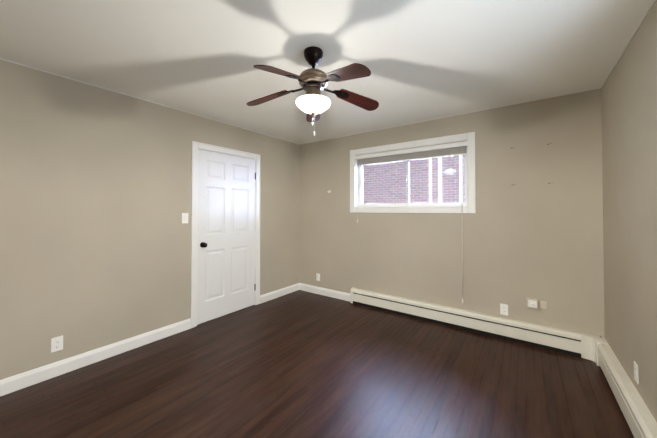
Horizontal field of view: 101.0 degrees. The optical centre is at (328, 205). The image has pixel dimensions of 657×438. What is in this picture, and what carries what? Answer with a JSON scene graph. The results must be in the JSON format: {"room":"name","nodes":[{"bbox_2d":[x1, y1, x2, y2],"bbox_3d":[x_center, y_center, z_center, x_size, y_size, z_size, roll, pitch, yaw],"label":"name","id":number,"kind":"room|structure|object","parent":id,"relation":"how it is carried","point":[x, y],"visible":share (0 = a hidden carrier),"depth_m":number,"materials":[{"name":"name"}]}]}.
{"room":"empty bedroom","nodes":[
{"label":"empty bedroom","id":0,"kind":"room"},
{"bbox_2d":[0,59,299,379],"bbox_3d":[-1.729,0.166,3.032,0.200,2.445,4.342,-1,-1,36],"label":"wall","id":1,"kind":"structure","parent":0,"point":[95,204],"depth_m":2.42,"materials":[{"name":"beige paint"}]},
{"bbox_2d":[51,335,62,352],"bbox_3d":[-2.199,1.122,2.195,0.007,0.114,0.070,-1,-1,36],"label":"outlet","id":2,"kind":"object","parent":1,"relation":"attached to","point":[56,343],"visible":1,"depth_m":2.19,"materials":[{"name":"white plastic"}]},
{"bbox_2d":[0,283,299,395],"bbox_3d":[-1.642,1.331,2.954,0.015,0.112,3.942,-1,-1,36],"label":"baseboard","id":3,"kind":"structure","parent":1,"relation":"attached to","point":[11,384],"depth_m":2.39,"materials":[{"name":"white wood"}]},
{"bbox_2d":[182,213,187,223],"bbox_3d":[-1.601,0.141,3.027,0.012,0.116,0.070,-1,-1,36],"label":"light switch","id":4,"kind":"object","parent":1,"relation":"attached to","point":[184,217],"visible":1,"depth_m":3.02,"materials":[{"name":"white plastic"}]},
{"bbox_2d":[190,141,259,327],"bbox_3d":[-1.351,0.332,3.532,0.221,2.126,0.981,-1,-1,36],"label":"door frame","id":5,"kind":"structure","parent":1,"relation":"attached to","point":[194,199],"depth_m":3.14,"materials":[{"name":"white wood"}]},
{"bbox_2d":[197,149,255,324],"bbox_3d":[-1.266,0.366,3.475,0.104,2.040,0.833,-1,-1,36],"label":"door","id":6,"kind":"structure","parent":1,"relation":"in","point":[226,284],"depth_m":3.44,"materials":[{"name":"white paint"}]},
{"bbox_2d":[0,290,632,437],"bbox_3d":[-0.173,1.433,1.885,4.045,0.120,4.342,-1,-1,36],"label":"floor","id":7,"kind":"structure","parent":0,"point":[300,364],"depth_m":2.06,"materials":[{"name":"brown wood"}]},
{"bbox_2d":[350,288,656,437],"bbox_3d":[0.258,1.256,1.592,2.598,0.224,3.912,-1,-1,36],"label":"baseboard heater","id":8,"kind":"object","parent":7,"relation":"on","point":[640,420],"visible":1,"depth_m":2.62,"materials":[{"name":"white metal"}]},
{"bbox_2d":[0,0,653,143],"bbox_3d":[-0.173,-1.132,1.919,4.045,0.120,4.342,-1,-1,36],"label":"ceiling","id":9,"kind":"structure","parent":0,"point":[422,60],"depth_m":1.87,"materials":[{"name":"white paint"}]},
{"bbox_2d":[247,46,378,135],"bbox_3d":[-0.121,-0.776,1.853,0.982,0.594,0.953,-1,-1,36],"label":"fan","id":10,"kind":"object","parent":9,"relation":"hanging from","point":[313,103],"visible":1,"depth_m":1.83,"materials":[{"name":"brown wood"}]},
{"bbox_2d":[0,0,655,144],"bbox_3d":[-0.173,-1.068,1.919,3.644,0.006,3.942,-1,-1,36],"label":"crown molding","id":11,"kind":"structure","parent":9,"relation":"attached to","point":[649,9],"depth_m":2.54,"materials":[{"name":"beige paint"}]},
{"bbox_2d":[299,88,604,336],"bbox_3d":[1.044,0.173,3.578,3.646,2.445,0.200,-1,-1,36],"label":"wall","id":12,"kind":"structure","parent":0,"point":[532,232],"depth_m":2.91,"materials":[{"name":"beige paint"}]},
{"bbox_2d":[299,283,349,301],"bbox_3d":[-0.065,1.348,4.235,1.030,0.112,0.015,-1,-1,36],"label":"baseboard","id":13,"kind":"structure","parent":12,"relation":"attached to","point":[326,292],"depth_m":4.21,"materials":[{"name":"white wood"}]},
{"bbox_2d":[350,132,475,213],"bbox_3d":[1.034,-0.361,3.576,1.634,0.914,0.207,-1,-1,36],"label":"window","id":14,"kind":"structure","parent":12,"relation":"in","point":[468,205],"depth_m":3.46,"materials":[{"name":"white plastic"}]},
{"bbox_2d":[355,141,466,302],"bbox_3d":[0.992,0.191,3.510,1.464,1.847,0.094,-1,-1,36],"label":"roller blind","id":15,"kind":"object","parent":14,"relation":"attached to","point":[443,150],"visible":0.83,"depth_m":3.45,"materials":[{"name":"white fabric"}]},
{"bbox_2d":[500,303,507,315],"bbox_3d":[1.849,1.094,2.852,0.070,0.114,0.007,-1,-1,36],"label":"electrical outlet","id":16,"kind":"object","parent":12,"relation":"attached to","point":[503,309],"visible":1,"depth_m":2.85,"materials":[{"name":"white plastic"}]},
{"bbox_2d":[527,298,546,308],"bbox_3d":[2.061,0.976,2.682,0.159,0.094,0.036,-1,-1,36],"label":"outlet","id":17,"kind":"object","parent":12,"relation":"attached to","point":[533,303],"visible":1,"depth_m":2.68,"materials":[{"name":"beige plastic"}]},
{"bbox_2d":[601,0,656,421],"bbox_3d":[1.382,0.136,0.772,0.200,2.445,4.342,-1,-1,36],"label":"wall","id":18,"kind":"structure","parent":0,"point":[629,127],"depth_m":1.75,"materials":[{"name":"beige paint"}]},
{"bbox_2d":[634,361,638,383],"bbox_3d":[1.947,1.056,1.715,0.007,0.114,0.070,-1,-1,36],"label":"outlet","id":19,"kind":"object","parent":18,"relation":"attached to","point":[636,376],"visible":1,"depth_m":1.70,"materials":[{"name":"white plastic"}]},
{"label":"outside","id":20,"kind":"structure","parent":0,"visible":0},
{"bbox_2d":[363,155,464,203],"bbox_3d":[3.185,-2.797,7.965,26.000,9.500,0.250,-1,-1,36],"label":"brick wall","id":21,"kind":"structure","parent":20,"point":[398,172],"depth_m":8.18,"materials":[{"name":"red brick"}]}
]}

